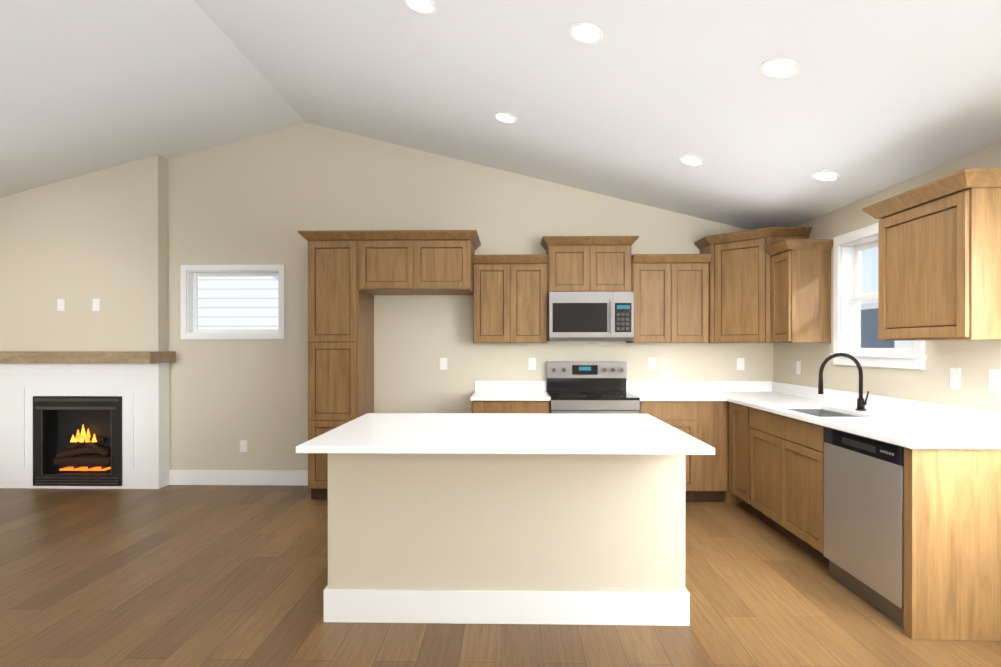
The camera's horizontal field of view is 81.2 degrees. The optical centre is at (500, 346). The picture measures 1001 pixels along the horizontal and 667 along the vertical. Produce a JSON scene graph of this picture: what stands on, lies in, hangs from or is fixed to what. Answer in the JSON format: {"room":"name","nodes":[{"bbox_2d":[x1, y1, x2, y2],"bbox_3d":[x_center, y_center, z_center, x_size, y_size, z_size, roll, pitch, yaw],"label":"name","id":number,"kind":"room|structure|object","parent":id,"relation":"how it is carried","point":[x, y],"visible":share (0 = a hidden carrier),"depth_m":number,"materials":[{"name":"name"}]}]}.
{"room":"kitchen","nodes":[
{"label":"kitchen","id":0,"kind":"room"},
{"bbox_2d":[0,155,167,350],"bbox_3d":[-4.221,-0.269,5.650,1.935,3.235,0.160,0,0,1],"label":"wall","id":1,"kind":"structure","parent":0,"point":[78,244],"depth_m":5.57,"materials":[{"name":"paint"}]},
{"bbox_2d":[57,299,64,310],"bbox_3d":[-4.190,-0.401,5.562,0.070,0.114,0.013,0,0,1],"label":"light switch","id":2,"kind":"object","parent":1,"relation":"attached to","point":[60,304],"visible":1,"depth_m":5.56,"materials":[{"name":"white plastic"}]},
{"bbox_2d":[92,299,99,310],"bbox_3d":[-3.850,-0.401,5.555,0.070,0.114,0.013,0,0,1],"label":"light switch","id":3,"kind":"object","parent":1,"relation":"attached to","point":[95,304],"visible":1,"depth_m":5.56,"materials":[{"name":"white plastic"}]},
{"bbox_2d":[168,123,772,469],"bbox_3d":[-1.286,-0.447,5.745,8.100,3.590,0.150,0,0,1],"label":"wall","id":4,"kind":"structure","parent":0,"point":[263,199],"depth_m":5.67,"materials":[{"name":"paint"}]},
{"bbox_2d":[181,265,284,338],"bbox_3d":[-2.608,-0.436,5.748,1.019,0.724,0.138,0,0,1],"label":"window","id":5,"kind":"structure","parent":4,"relation":"in","point":[189,306],"depth_m":5.69,"materials":[{"name":"clear glass"}]},
{"bbox_2d":[169,470,307,485],"bbox_3d":[-2.466,1.276,5.618,1.575,0.145,0.160,0,0,1],"label":"baseboard","id":6,"kind":"structure","parent":4,"relation":"attached to","point":[243,477],"depth_m":5.68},
{"bbox_2d":[240,440,246,451],"bbox_3d":[-2.507,0.969,5.693,0.070,0.114,0.008,0,0,1],"label":"electrical outlet","id":7,"kind":"object","parent":4,"relation":"attached to","point":[243,445],"visible":1,"depth_m":5.69,"materials":[{"name":"white plastic"}]},
{"bbox_2d":[358,230,429,294],"bbox_3d":[-0.960,-0.743,5.361,0.547,0.487,0.598,0,0,1],"label":"upper cabinet","id":8,"kind":"object","parent":4,"relation":"attached to","point":[389,261],"depth_m":5.07,"materials":[{"name":"brown wood"}]},
{"bbox_2d":[440,358,446,369],"bbox_3d":[-0.552,0.164,5.651,0.070,0.114,0.008,0,0,1],"label":"electrical outlet","id":9,"kind":"object","parent":4,"relation":"attached to","point":[443,363],"visible":1,"depth_m":5.65,"materials":[{"name":"white plastic"}]},
{"bbox_2d":[422,230,477,294],"bbox_3d":[-0.529,-0.743,5.352,0.547,0.487,0.598,0,0,1],"label":"upper cabinet","id":10,"kind":"object","parent":4,"relation":"attached to","point":[447,261],"depth_m":5.06,"materials":[{"name":"brown wood"}]},
{"bbox_2d":[472,254,547,342],"bbox_3d":[0.091,-0.436,5.460,0.685,0.800,0.358,0,0,1],"label":"upper cabinet","id":11,"kind":"object","parent":4,"relation":"attached to","point":[510,298],"visible":1,"depth_m":5.34,"materials":[{"name":"brown wood"}]},
{"bbox_2d":[529,358,535,369],"bbox_3d":[0.306,0.164,5.634,0.070,0.114,0.008,0,0,1],"label":"electrical outlet","id":12,"kind":"object","parent":4,"relation":"attached to","point":[532,363],"visible":1,"depth_m":5.63,"materials":[{"name":"white plastic"}]},
{"bbox_2d":[541,236,638,292],"bbox_3d":[0.819,-0.749,5.445,0.870,0.504,0.358,0,0,1],"label":"upper cabinet","id":13,"kind":"object","parent":4,"relation":"attached to","point":[589,263],"visible":0.96,"depth_m":5.33,"materials":[{"name":"brown wood"}]},
{"bbox_2d":[548,292,633,340],"bbox_3d":[0.818,-0.275,5.406,0.754,0.438,0.437,0,0,1],"label":"microwave","id":14,"kind":"object","parent":13,"relation":"attached to","point":[590,316],"visible":1,"depth_m":5.23,"materials":[{"name":"silver metal"}]},
{"bbox_2d":[648,358,655,369],"bbox_3d":[1.457,0.164,5.610,0.070,0.114,0.008,0,0,1],"label":"electrical outlet","id":15,"kind":"object","parent":4,"relation":"attached to","point":[651,363],"visible":1,"depth_m":5.61,"materials":[{"name":"white plastic"}]},
{"bbox_2d":[626,254,711,342],"bbox_3d":[1.553,-0.436,5.430,0.700,0.800,0.358,0,0,1],"label":"upper cabinet","id":16,"kind":"object","parent":4,"relation":"attached to","point":[671,298],"visible":0.94,"depth_m":5.31,"materials":[{"name":"brown wood"}]},
{"bbox_2d":[737,358,743,369],"bbox_3d":[2.302,0.164,5.593,0.070,0.114,0.008,0,0,1],"label":"electrical outlet","id":17,"kind":"object","parent":4,"relation":"attached to","point":[740,363],"visible":1,"depth_m":5.59,"materials":[{"name":"white plastic"}]},
{"bbox_2d":[694,227,811,342],"bbox_3d":[2.226,-0.518,5.230,0.753,0.965,0.731,0,0,1],"label":"upper cabinet","id":18,"kind":"object","parent":4,"relation":"attached to","point":[740,287],"visible":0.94,"depth_m":5.10,"materials":[{"name":"brown wood"}]},
{"bbox_2d":[0,485,1000,666],"bbox_3d":[-1.371,1.407,1.599,8.100,0.100,8.450,0,0,1],"label":"floor","id":19,"kind":"structure","parent":0,"point":[201,576],"depth_m":3.06,"materials":[{"name":"brown wood"}]},
{"bbox_2d":[0,351,175,488],"bbox_3d":[-4.020,0.697,5.523,1.682,1.305,0.409,0,0,1],"label":"fireplace","id":20,"kind":"object","parent":19,"relation":"on","point":[84,419],"visible":1,"depth_m":5.54,"materials":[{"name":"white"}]},
{"bbox_2d":[306,230,373,498],"bbox_3d":[-1.456,0.181,5.373,0.446,2.336,0.598,0,0,1],"label":"tall cabinet","id":21,"kind":"object","parent":19,"relation":"on","point":[351,273],"depth_m":5.08,"materials":[{"name":"brown wood"}]},
{"bbox_2d":[323,453,689,625],"bbox_3d":[0.034,0.909,3.307,1.790,0.889,0.916,0,0,1],"label":"kitchen island","id":22,"kind":"object","parent":19,"relation":"on","point":[508,518],"depth_m":2.86,"materials":[{"name":"paint"}]},
{"bbox_2d":[296,413,714,456],"bbox_3d":[0.028,0.450,3.164,1.824,0.031,1.260,0,0,1],"label":"island countertop","id":23,"kind":"structure","parent":22,"relation":"on","point":[486,434],"depth_m":2.86,"materials":[{"name":"white stone"}]},
{"bbox_2d":[472,401,549,413],"bbox_3d":[0.094,0.905,5.333,0.676,0.889,0.618,0,0,1],"label":"base cabinet","id":24,"kind":"object","parent":19,"relation":"on","point":[531,407],"visible":0.1,"depth_m":5.02,"materials":[{"name":"brown wood"}]},
{"bbox_2d":[471,381,550,400],"bbox_3d":[0.092,0.394,5.317,0.685,0.130,0.648,0,0,1],"label":"countertop","id":25,"kind":"structure","parent":24,"relation":"on","point":[484,390],"depth_m":5.60,"materials":[{"name":"white stone"}]},
{"bbox_2d":[547,361,639,413],"bbox_3d":[0.815,0.745,5.261,0.752,1.210,0.696,0,0,1],"label":"range","id":26,"kind":"object","parent":19,"relation":"on","point":[586,387],"visible":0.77,"depth_m":5.53,"materials":[{"name":"silver metal"}]},
{"bbox_2d":[639,401,698,501],"bbox_3d":[1.450,0.905,5.305,0.500,0.888,0.618,0,0,1],"label":"base cabinet","id":27,"kind":"object","parent":19,"relation":"on","point":[683,416],"depth_m":5.00,"materials":[{"name":"brown wood"}]},
{"bbox_2d":[699,401,730,503],"bbox_3d":[1.793,0.905,5.298,0.321,0.888,0.618,0,0,1],"label":"base cabinet","id":28,"kind":"object","parent":19,"relation":"on","point":[706,476],"depth_m":5.01,"materials":[{"name":"brown wood"}]},
{"bbox_2d":[626,381,722,400],"bbox_3d":[1.553,0.395,5.286,0.713,0.130,0.650,0,0,1],"label":"countertop","id":29,"kind":"structure","parent":28,"relation":"on","point":[645,390],"depth_m":5.58,"materials":[{"name":"white stone"}]},
{"bbox_2d":[731,493,741,503],"bbox_3d":[2.279,0.905,5.308,0.650,0.888,0.578,0,0,1],"label":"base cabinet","id":30,"kind":"object","parent":19,"relation":"on","point":[735,499],"depth_m":5.03,"materials":[{"name":"brown wood"}]},
{"bbox_2d":[723,381,1000,448],"bbox_3d":[2.233,0.495,4.128,0.694,0.326,2.938,0,0,1],"label":"countertop","id":31,"kind":"structure","parent":30,"relation":"on","point":[910,424],"depth_m":3.50,"materials":[{"name":"white stone"}]},
{"bbox_2d":[818,353,868,410],"bbox_3d":[2.326,0.236,3.958,0.318,0.392,0.101,0,0,1],"label":"faucet","id":32,"kind":"object","parent":31,"relation":"on","point":[861,403],"visible":1,"depth_m":3.96,"materials":[{"name":"black metal"}]},
{"bbox_2d":[729,402,760,518],"bbox_3d":[2.269,0.906,4.766,0.648,0.889,0.422,0,0,1],"label":"base cabinet","id":33,"kind":"object","parent":19,"relation":"on","point":[739,450],"visible":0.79,"depth_m":4.77,"materials":[{"name":"brown wood"}]},
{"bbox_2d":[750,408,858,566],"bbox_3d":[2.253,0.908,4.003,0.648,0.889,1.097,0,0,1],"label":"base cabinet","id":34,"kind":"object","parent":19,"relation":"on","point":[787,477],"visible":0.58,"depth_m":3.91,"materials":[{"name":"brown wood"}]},
{"bbox_2d":[824,427,903,628],"bbox_3d":[2.227,0.912,3.102,0.647,0.885,0.700,0,0,1],"label":"dishwasher","id":35,"kind":"object","parent":19,"relation":"on","point":[863,515],"visible":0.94,"depth_m":3.04,"materials":[{"name":"silver metal"}]},
{"bbox_2d":[904,447,1000,640],"bbox_3d":[2.227,0.911,2.720,0.648,0.889,0.060,0,0,1],"label":"cabinet end panel","id":36,"kind":"object","parent":19,"relation":"on","point":[952,544],"visible":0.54,"depth_m":2.69,"materials":[{"name":"brown wood"}]},
{"bbox_2d":[0,0,1000,229],"bbox_3d":[-1.371,-1.653,1.593,8.100,1.278,8.450,0,0,1],"label":"ceiling","id":37,"kind":"structure","parent":0,"point":[641,97],"depth_m":3.73,"materials":[{"name":"paint"}]},
{"bbox_2d":[403,0,435,14],"bbox_3d":[-0.422,-1.792,3.048,0.176,0.010,0.176,14,0,1],"label":"recessed light","id":38,"kind":"object","parent":37,"relation":"in","point":[426,7],"visible":1,"depth_m":3.06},
{"bbox_2d":[494,112,516,123],"bbox_3d":[0.038,-1.687,4.299,0.176,0.010,0.176,14,0,1],"label":"recessed light","id":39,"kind":"object","parent":37,"relation":"in","point":[504,117],"visible":0.94,"depth_m":4.29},
{"bbox_2d":[569,22,602,43],"bbox_3d":[0.430,-1.579,2.943,0.176,0.010,0.176,14,0,1],"label":"recessed light","id":40,"kind":"object","parent":37,"relation":"in","point":[584,33],"visible":1,"depth_m":2.93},
{"bbox_2d":[679,155,703,165],"bbox_3d":[1.383,-1.351,4.232,0.176,0.010,0.176,14,0,1],"label":"recessed light","id":41,"kind":"object","parent":37,"relation":"in","point":[692,160],"visible":0.88,"depth_m":4.22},
{"bbox_2d":[760,58,799,78],"bbox_3d":[1.354,-1.348,2.829,0.176,0.010,0.176,14,0,1],"label":"recessed light","id":42,"kind":"object","parent":37,"relation":"in","point":[780,68],"visible":1,"depth_m":2.82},
{"bbox_2d":[811,170,839,180],"bbox_3d":[2.186,-1.149,3.926,0.176,0.010,0.176,14,0,1],"label":"recessed light","id":43,"kind":"object","parent":37,"relation":"in","point":[823,175],"visible":0.96,"depth_m":3.91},
{"bbox_2d":[773,141,1000,411],"bbox_3d":[2.603,0.123,1.515,0.150,2.470,8.150,0,0,1],"label":"wall","id":44,"kind":"structure","parent":0,"point":[974,361],"depth_m":3.70,"materials":[{"name":"paint"}]},
{"bbox_2d":[796,361,800,373],"bbox_3d":[2.597,0.180,5.087,0.008,0.114,0.070,0,0,1],"label":"electrical outlet","id":45,"kind":"object","parent":44,"relation":"attached to","point":[798,367],"visible":1,"depth_m":5.08,"materials":[{"name":"white plastic"}]},
{"bbox_2d":[764,239,832,342],"bbox_3d":[2.403,-0.434,4.716,0.378,0.800,0.394,0,0,1],"label":"upper cabinet","id":46,"kind":"object","parent":44,"relation":"attached to","point":[800,290],"visible":1,"depth_m":4.57,"materials":[{"name":"brown wood"}]},
{"bbox_2d":[830,223,925,369],"bbox_3d":[2.627,-0.353,4.019,0.165,0.980,1.000,0,0,1],"label":"window","id":47,"kind":"structure","parent":44,"relation":"in","point":[848,296],"depth_m":4.38,"materials":[{"name":"clear glass"}]},
{"bbox_2d":[862,168,1000,340],"bbox_3d":[2.370,-0.436,3.129,0.378,0.800,0.800,0,0,1],"label":"upper cabinet","id":48,"kind":"object","parent":44,"relation":"attached to","point":[939,263],"visible":1,"depth_m":2.96,"materials":[{"name":"brown wood"}]},
{"bbox_2d":[950,368,959,388],"bbox_3d":[2.558,0.176,3.288,0.013,0.114,0.070,0,0,1],"label":"light switch","id":49,"kind":"object","parent":44,"relation":"attached to","point":[954,377],"visible":1,"depth_m":3.28,"materials":[{"name":"white plastic"}]},
{"bbox_2d":[989,369,1000,391],"bbox_3d":[2.552,0.174,3.018,0.013,0.114,0.070,0,0,1],"label":"light switch","id":50,"kind":"object","parent":44,"relation":"attached to","point":[994,380],"visible":1,"depth_m":3.01,"materials":[{"name":"white plastic"}]},
{"label":"outside","id":51,"kind":"structure","parent":0,"visible":0},
{"bbox_2d":[198,276,277,328],"bbox_3d":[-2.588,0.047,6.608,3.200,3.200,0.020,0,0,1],"label":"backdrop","id":52,"kind":"structure","parent":51,"point":[207,314],"depth_m":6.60,"materials":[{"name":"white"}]},
{"bbox_2d":[861,247,913,347],"bbox_3d":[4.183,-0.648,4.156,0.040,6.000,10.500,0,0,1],"label":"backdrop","id":53,"kind":"structure","parent":51,"point":[866,282],"depth_m":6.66,"materials":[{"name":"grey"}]}
]}

